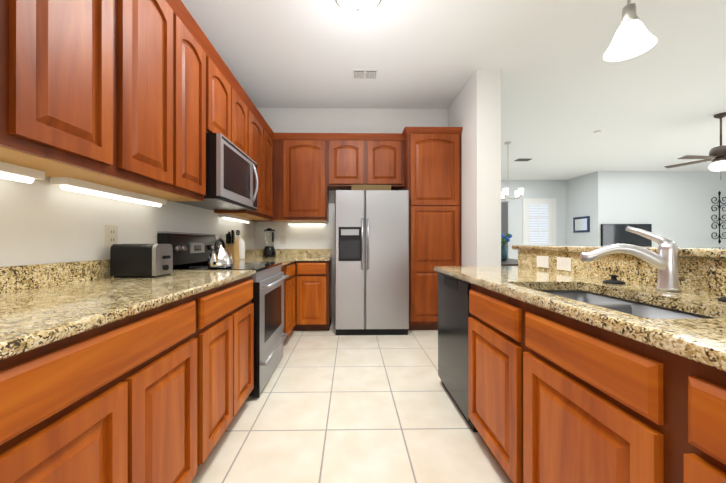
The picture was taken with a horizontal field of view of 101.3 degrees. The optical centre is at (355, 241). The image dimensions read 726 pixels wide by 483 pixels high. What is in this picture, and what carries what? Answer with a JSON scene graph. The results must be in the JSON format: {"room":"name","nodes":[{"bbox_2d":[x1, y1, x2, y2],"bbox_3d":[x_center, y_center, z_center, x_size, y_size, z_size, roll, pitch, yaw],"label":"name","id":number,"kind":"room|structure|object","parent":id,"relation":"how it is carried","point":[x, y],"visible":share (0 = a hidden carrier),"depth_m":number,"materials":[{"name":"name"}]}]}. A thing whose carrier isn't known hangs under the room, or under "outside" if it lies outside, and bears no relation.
{"room":"kitchen","nodes":[
{"label":"kitchen","id":0,"kind":"room"},
{"bbox_2d":[0,177,254,266],"bbox_3d":[-1.445,-0.398,1.329,0.100,3.050,6.050,0,0,-1],"label":"wall","id":1,"kind":"structure","parent":0,"point":[45,221],"depth_m":1.49,"materials":[{"name":"white paint"}]},
{"bbox_2d":[0,0,19,151],"bbox_3d":[-1.211,-0.864,0.649,0.338,1.140,0.487,0,0,-1],"label":"upper cabinet","id":2,"kind":"object","parent":1,"relation":"attached to","point":[9,9],"depth_m":0.92,"materials":[{"name":"brown wood"}]},
{"bbox_2d":[0,0,123,179],"bbox_3d":[-1.218,-0.863,1.104,0.338,1.140,0.423,0,0,-1],"label":"upper cabinet","id":3,"kind":"object","parent":1,"relation":"attached to","point":[72,51],"depth_m":1.12,"materials":[{"name":"brown wood"}]},
{"bbox_2d":[105,225,117,247],"bbox_3d":[-1.396,-0.031,1.702,0.010,0.127,0.085,0,0,-1],"label":"outlet","id":4,"kind":"object","parent":1,"relation":"attached to","point":[111,235],"depth_m":1.69,"materials":[{"name":"beige plastic"}]},
{"bbox_2d":[52,0,183,195],"bbox_3d":[-1.226,-0.862,1.564,0.338,1.140,0.497,0,0,-1],"label":"upper cabinet","id":5,"kind":"object","parent":1,"relation":"attached to","point":[135,101],"depth_m":1.57,"materials":[{"name":"brown wood"}]},
{"bbox_2d":[0,249,255,292],"bbox_3d":[-1.382,0.147,1.427,0.020,0.100,5.644,0,0,-1],"label":"backsplash","id":6,"kind":"structure","parent":1,"relation":"attached to","point":[20,276],"depth_m":1.34,"materials":[{"name":"beige stone"}]},
{"bbox_2d":[132,8,211,203],"bbox_3d":[-1.232,-0.862,1.901,0.338,1.140,0.468,0,0,-1],"label":"upper cabinet","id":7,"kind":"object","parent":1,"relation":"attached to","point":[197,47],"depth_m":1.99,"materials":[{"name":"brown wood"}]},
{"bbox_2d":[212,48,251,158],"bbox_3d":[-1.243,-1.109,2.559,0.338,0.645,0.846,0,0,-1],"label":"upper cabinet","id":8,"kind":"object","parent":1,"relation":"attached to","point":[231,106],"depth_m":2.54,"materials":[{"name":"brown wood"}]},
{"bbox_2d":[174,133,257,210],"bbox_3d":[-1.165,-0.547,2.559,0.494,0.472,0.836,0,0,-1],"label":"over-the-range microwave","id":9,"kind":"object","parent":8,"relation":"attached to","point":[231,177],"visible":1,"depth_m":2.35,"materials":[{"name":"silver metal"}]},
{"bbox_2d":[214,104,271,219],"bbox_3d":[-1.258,-0.860,3.460,0.338,1.140,0.957,0,0,-1],"label":"upper cabinet","id":10,"kind":"object","parent":1,"relation":"attached to","point":[261,134],"depth_m":3.45,"materials":[{"name":"brown wood"}]},
{"bbox_2d":[191,321,511,482],"bbox_3d":[4.779,1.181,3.807,12.630,0.100,11.000,0,0,-1],"label":"floor","id":11,"kind":"structure","parent":0,"point":[330,406],"depth_m":1.84,"materials":[{"name":"tile"}]},
{"bbox_2d":[0,289,203,482],"bbox_3d":[-1.040,0.679,0.912,0.688,0.895,0.856,0,0,-1],"label":"base cabinet","id":12,"kind":"object","parent":11,"relation":"on","point":[105,377],"depth_m":0.85,"materials":[{"name":"brown wood"}]},
{"bbox_2d":[0,270,255,352],"bbox_3d":[-1.032,0.213,0.358,0.684,0.035,3.496,0,0,-1],"label":"countertop","id":13,"kind":"structure","parent":12,"relation":"on","point":[27,316],"depth_m":1.02,"materials":[{"name":"beige stone"}]},
{"bbox_2d":[110,244,172,277],"bbox_3d":[-1.208,0.104,1.705,0.267,0.186,0.155,0,0,-1],"label":"toaster","id":14,"kind":"object","parent":13,"relation":"on","point":[141,260],"visible":1,"depth_m":1.63,"materials":[{"name":"black plastic"}]},
{"bbox_2d":[157,231,288,397],"bbox_3d":[-1.021,0.528,2.495,0.778,1.202,0.772,0,0,-1],"label":"range","id":15,"kind":"object","parent":11,"relation":"on","point":[192,251],"visible":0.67,"depth_m":2.33,"materials":[{"name":"silver metal"}]},
{"bbox_2d":[207,238,232,267],"bbox_3d":[-1.021,0.082,2.259,0.184,0.221,0.220,0,0,-1],"label":"kettle","id":16,"kind":"object","parent":15,"relation":"on","point":[220,257],"visible":1,"depth_m":2.18,"materials":[{"name":"silver metal"}]},
{"bbox_2d":[204,273,255,461],"bbox_3d":[-1.053,0.680,1.723,0.688,0.895,0.766,0,0,-1],"label":"base cabinet","id":17,"kind":"object","parent":11,"relation":"on","point":[228,307],"depth_m":1.66,"materials":[{"name":"brown wood"}]},
{"bbox_2d":[281,265,303,341],"bbox_3d":[-1.047,0.682,3.297,0.754,0.895,0.826,0,0,-1],"label":"base cabinet","id":18,"kind":"object","parent":11,"relation":"on","point":[294,284],"depth_m":3.56,"materials":[{"name":"brown wood"}]},
{"bbox_2d":[304,257,331,330],"bbox_3d":[-0.557,0.683,3.979,0.424,0.895,0.566,0,0,-1],"label":"base cabinet","id":19,"kind":"object","parent":11,"relation":"on","point":[317,278],"depth_m":3.70,"materials":[{"name":"brown wood"}]},
{"bbox_2d":[233,257,327,264],"bbox_3d":[-0.881,0.218,3.572,1.096,0.035,1.370,0,0,-1],"label":"countertop","id":20,"kind":"structure","parent":19,"relation":"on","point":[285,260],"depth_m":3.69,"materials":[{"name":"beige stone"}]},
{"bbox_2d":[225,230,239,260],"bbox_3d":[-1.327,0.034,3.200,0.100,0.329,0.188,0,0,-1],"label":"knife block","id":21,"kind":"object","parent":20,"relation":"on","point":[232,244],"visible":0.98,"depth_m":3.13,"materials":[{"name":"brown wood"}]},
{"bbox_2d":[238,236,244,258],"bbox_3d":[-1.336,0.063,3.445,0.100,0.272,0.100,0,0,-1],"label":"bottle","id":22,"kind":"object","parent":20,"relation":"on","point":[241,248],"visible":0.75,"depth_m":3.41,"materials":[{"name":"white plastic"}]},
{"bbox_2d":[263,228,275,256],"bbox_3d":[-1.181,0.006,4.061,0.170,0.387,0.185,0,0,-1],"label":"blender","id":23,"kind":"object","parent":20,"relation":"on","point":[269,248],"visible":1,"depth_m":4.01,"materials":[{"name":"black plastic"}]},
{"bbox_2d":[335,189,408,334],"bbox_3d":[0.189,0.246,3.888,0.895,1.770,0.727,0,0,-1],"label":"fridge","id":24,"kind":"object","parent":11,"relation":"on","point":[371,262],"visible":1,"depth_m":3.58,"materials":[{"name":"silver metal"}]},
{"bbox_2d":[351,185,390,189],"bbox_3d":[0.188,-0.663,3.842,0.490,0.085,0.320,0,0,-1],"label":"wicker tray","id":25,"kind":"object","parent":24,"relation":"on","point":[370,187],"visible":0.42,"depth_m":3.68,"materials":[{"name":"brown wicker"}]},
{"bbox_2d":[402,127,462,329],"bbox_3d":[0.965,-0.149,3.995,0.720,2.560,0.590,0,0,-1],"label":"pantry cabinet","id":26,"kind":"object","parent":11,"relation":"on","point":[432,170],"visible":0.83,"depth_m":3.73,"materials":[{"name":"brown wood"}]},
{"bbox_2d":[437,273,477,431],"bbox_3d":[0.808,0.686,2.073,0.308,0.884,0.615,0,0,-1],"label":"dishwasher","id":27,"kind":"object","parent":11,"relation":"on","point":[454,313],"visible":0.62,"depth_m":2.00,"materials":[{"name":"black metal"}]},
{"bbox_2d":[465,281,517,442],"bbox_3d":[1.004,0.684,1.634,0.692,0.888,0.261,0,0,-1],"label":"base cabinet","id":28,"kind":"object","parent":11,"relation":"on","point":[483,304],"depth_m":1.59,"materials":[{"name":"brown wood"}]},
{"bbox_2d":[501,258,517,265],"bbox_3d":[2.909,0.753,5.877,1.100,0.760,1.800,0,0,-1],"label":"dining table","id":29,"kind":"object","parent":11,"relation":"on","point":[510,262],"visible":0.02,"depth_m":5.38,"materials":[{"name":"brown wood"}]},
{"bbox_2d":[501,233,511,260],"bbox_3d":[2.924,0.100,5.894,0.263,0.544,0.268,0,0,-1],"label":"flower vase","id":30,"kind":"object","parent":29,"relation":"on","point":[504,253],"visible":0.83,"depth_m":5.81,"materials":[{"name":"teal glass"}]},
{"bbox_2d":[486,345,617,482],"bbox_3d":[0.910,0.827,1.117,0.487,0.600,0.770,0,0,-1],"label":"base cabinet","id":31,"kind":"object","parent":11,"relation":"on","point":[543,425],"depth_m":1.06,"materials":[{"name":"brown wood"}]},
{"bbox_2d":[618,329,725,482],"bbox_3d":[1.025,0.682,0.405,0.692,0.888,0.663,0,0,-1],"label":"base cabinet","id":32,"kind":"object","parent":11,"relation":"on","point":[672,402],"depth_m":0.66,"materials":[{"name":"brown wood"}]},
{"bbox_2d":[434,265,725,364],"bbox_3d":[1.014,0.217,0.539,0.668,0.042,3.790,0,0,-1],"label":"countertop","id":33,"kind":"structure","parent":32,"relation":"on","point":[704,336],"depth_m":1.01,"materials":[{"name":"beige stone"}]},
{"bbox_2d":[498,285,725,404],"bbox_3d":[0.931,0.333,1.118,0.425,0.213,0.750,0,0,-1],"label":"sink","id":34,"kind":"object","parent":33,"relation":"in","point":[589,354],"depth_m":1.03,"materials":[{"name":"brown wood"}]},
{"bbox_2d":[602,275,625,283],"bbox_3d":[1.229,0.176,1.418,0.084,0.040,0.084,0,0,-1],"label":"stopper","id":35,"kind":"object","parent":33,"relation":"on","point":[613,280],"visible":1,"depth_m":1.40,"materials":[{"name":"black"}]},
{"bbox_2d":[580,226,680,291],"bbox_3d":[1.141,0.063,1.249,0.312,0.265,0.166,0,0,-1],"label":"faucet","id":36,"kind":"object","parent":33,"relation":"on","point":[664,261],"visible":1,"depth_m":1.21,"materials":[{"name":"silver metal"}]},
{"bbox_2d":[717,297,725,301],"bbox_3d":[1.241,0.176,0.968,0.084,0.040,0.084,0,0,-1],"label":"stopper","id":37,"kind":"object","parent":33,"relation":"on","point":[722,299],"visible":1,"depth_m":0.98,"materials":[{"name":"black"}]},
{"bbox_2d":[255,108,447,313],"bbox_3d":[-0.061,-0.394,4.328,2.770,3.050,0.100,0,0,-1],"label":"wall","id":38,"kind":"structure","parent":0,"point":[323,120],"depth_m":4.27,"materials":[{"name":"white paint"}]},
{"bbox_2d":[280,235,285,243],"bbox_3d":[-1.040,-0.028,4.254,0.080,0.127,0.012,0,0,-1],"label":"outlet","id":39,"kind":"object","parent":38,"relation":"attached to","point":[282,237],"depth_m":4.25,"materials":[{"name":"beige plastic"}]},
{"bbox_2d":[256,249,331,256],"bbox_3d":[-0.882,0.151,4.248,1.076,0.100,0.020,0,0,-1],"label":"backsplash","id":40,"kind":"structure","parent":38,"relation":"attached to","point":[259,252],"depth_m":4.24,"materials":[{"name":"beige stone"}]},
{"bbox_2d":[272,132,327,223],"bbox_3d":[-0.754,-0.859,4.071,0.735,1.140,0.384,0,0,-1],"label":"upper cabinet","id":41,"kind":"object","parent":38,"relation":"attached to","point":[299,160],"depth_m":3.93,"materials":[{"name":"brown wood"}]},
{"bbox_2d":[328,133,403,191],"bbox_3d":[0.127,-1.084,4.109,1.027,0.690,0.338,0,0,-1],"label":"upper cabinet","id":42,"kind":"object","parent":38,"relation":"attached to","point":[353,158],"depth_m":3.95,"materials":[{"name":"brown wood"}]},
{"bbox_2d":[181,0,725,179],"bbox_3d":[4.779,-1.969,3.812,12.630,0.100,11.000,0,0,-1],"label":"ceiling","id":43,"kind":"structure","parent":0,"point":[567,90],"depth_m":3.26,"materials":[{"name":"white paint"}]},
{"bbox_2d":[335,0,381,15],"bbox_3d":[0.019,-1.845,2.291,0.380,0.152,0.380,0,0,-1],"label":"flush-mount dome light","id":44,"kind":"object","parent":43,"relation":"attached to","point":[358,7],"visible":0.98,"depth_m":2.29,"materials":[{"name":"white glass"}]},
{"bbox_2d":[352,69,378,79],"bbox_3d":[0.102,-1.913,3.402,0.305,0.013,0.200,0,0,-1],"label":"ceiling vent","id":45,"kind":"object","parent":43,"relation":"in","point":[364,73],"visible":1,"depth_m":3.38,"materials":[{"name":"white metal"}]},
{"bbox_2d":[501,141,523,200],"bbox_3d":[2.932,-1.364,5.762,0.556,1.104,0.536,0,0,-1],"label":"chandelier","id":46,"kind":"object","parent":43,"relation":"hanging from","point":[519,192],"visible":0.79,"depth_m":5.55,"materials":[{"name":"white glass"}]},
{"bbox_2d":[603,0,656,61],"bbox_3d":[1.480,-1.482,1.615,0.216,0.879,0.216,0,0,-1],"label":"pendant light","id":47,"kind":"object","parent":43,"relation":"hanging from","point":[633,37],"visible":1,"depth_m":1.60,"materials":[{"name":"white glass"}]},
{"bbox_2d":[664,112,725,170],"bbox_3d":[5.446,-1.423,4.467,1.169,0.989,1.216,0,0,-1],"label":"ceiling fan","id":48,"kind":"object","parent":43,"relation":"hanging from","point":[718,153],"visible":1,"depth_m":4.45,"materials":[{"name":"brown wood"}]},
{"bbox_2d":[448,69,500,265],"bbox_3d":[1.427,-0.391,6.228,0.270,3.050,5.850,0,0,-1],"label":"wall","id":49,"kind":"structure","parent":0,"point":[474,110],"depth_m":3.31,"materials":[{"name":"white paint"}]},
{"bbox_2d":[501,180,565,258],"bbox_3d":[4.067,-0.387,9.248,5.110,3.050,0.100,0,0,-1],"label":"wall","id":50,"kind":"structure","parent":0,"point":[556,189],"depth_m":9.22,"materials":[{"name":"white paint"}]},
{"bbox_2d":[501,201,509,252],"bbox_3d":[4.479,-0.063,9.145,0.510,2.362,0.080,0,0,-1],"label":"curtain","id":51,"kind":"object","parent":50,"relation":"attached to","point":[504,217],"visible":0.27,"depth_m":9.13,"materials":[{"name":"grey fabric"}]},
{"bbox_2d":[523,198,555,244],"bbox_3d":[5.678,-0.102,9.209,1.030,2.480,0.030,0,0,-1],"label":"window","id":52,"kind":"structure","parent":50,"relation":"in","point":[539,221],"depth_m":9.20,"materials":[{"name":"white"}]},
{"bbox_2d":[566,172,594,245],"bbox_3d":[6.582,-0.388,8.691,0.100,3.050,1.100,0,0,-1],"label":"wall","id":53,"kind":"structure","parent":0,"point":[580,196],"depth_m":8.66,"materials":[{"name":"white paint"}]},
{"bbox_2d":[573,216,589,232],"bbox_3d":[6.515,-0.498,8.610,0.033,0.450,0.580,0,0,-1],"label":"picture","id":54,"kind":"object","parent":53,"relation":"attached to","point":[581,224],"visible":1,"depth_m":8.58,"materials":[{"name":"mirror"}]},
{"bbox_2d":[518,249,725,296],"bbox_3d":[1.359,0.130,0.535,0.020,0.133,3.770,0,0,-1],"label":"backsplash","id":55,"kind":"structure","parent":0,"relation":"attached to","point":[700,274],"depth_m":1.41,"materials":[{"name":"beige stone"}]},
{"bbox_2d":[533,250,716,258],"bbox_3d":[1.433,0.593,0.386,0.115,1.065,4.070,0,0,-1],"label":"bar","id":56,"kind":"object","parent":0,"point":[626,254],"depth_m":1.50,"materials":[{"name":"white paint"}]},
{"bbox_2d":[595,171,725,246],"bbox_3d":[8.731,-0.389,8.127,4.380,3.050,0.100,0,0,-1],"label":"wall","id":57,"kind":"structure","parent":0,"point":[675,206],"depth_m":8.07,"materials":[{"name":"white paint"}]},
{"bbox_2d":[601,224,651,245],"bbox_3d":[7.273,-0.129,8.015,1.340,0.700,0.063,0,0,-1],"label":"wall-mounted tv","id":58,"kind":"object","parent":57,"relation":"attached to","point":[611,234],"visible":0.57,"depth_m":7.98,"materials":[{"name":"black plastic"}]},
{"bbox_2d":[711,191,725,243],"bbox_3d":[9.872,-0.664,8.084,0.449,1.440,0.060,0,0,-1],"label":"art","id":59,"kind":"object","parent":57,"relation":"attached to","point":[719,218],"visible":0.96,"depth_m":8.08,"materials":[{"name":"black"}]}
]}

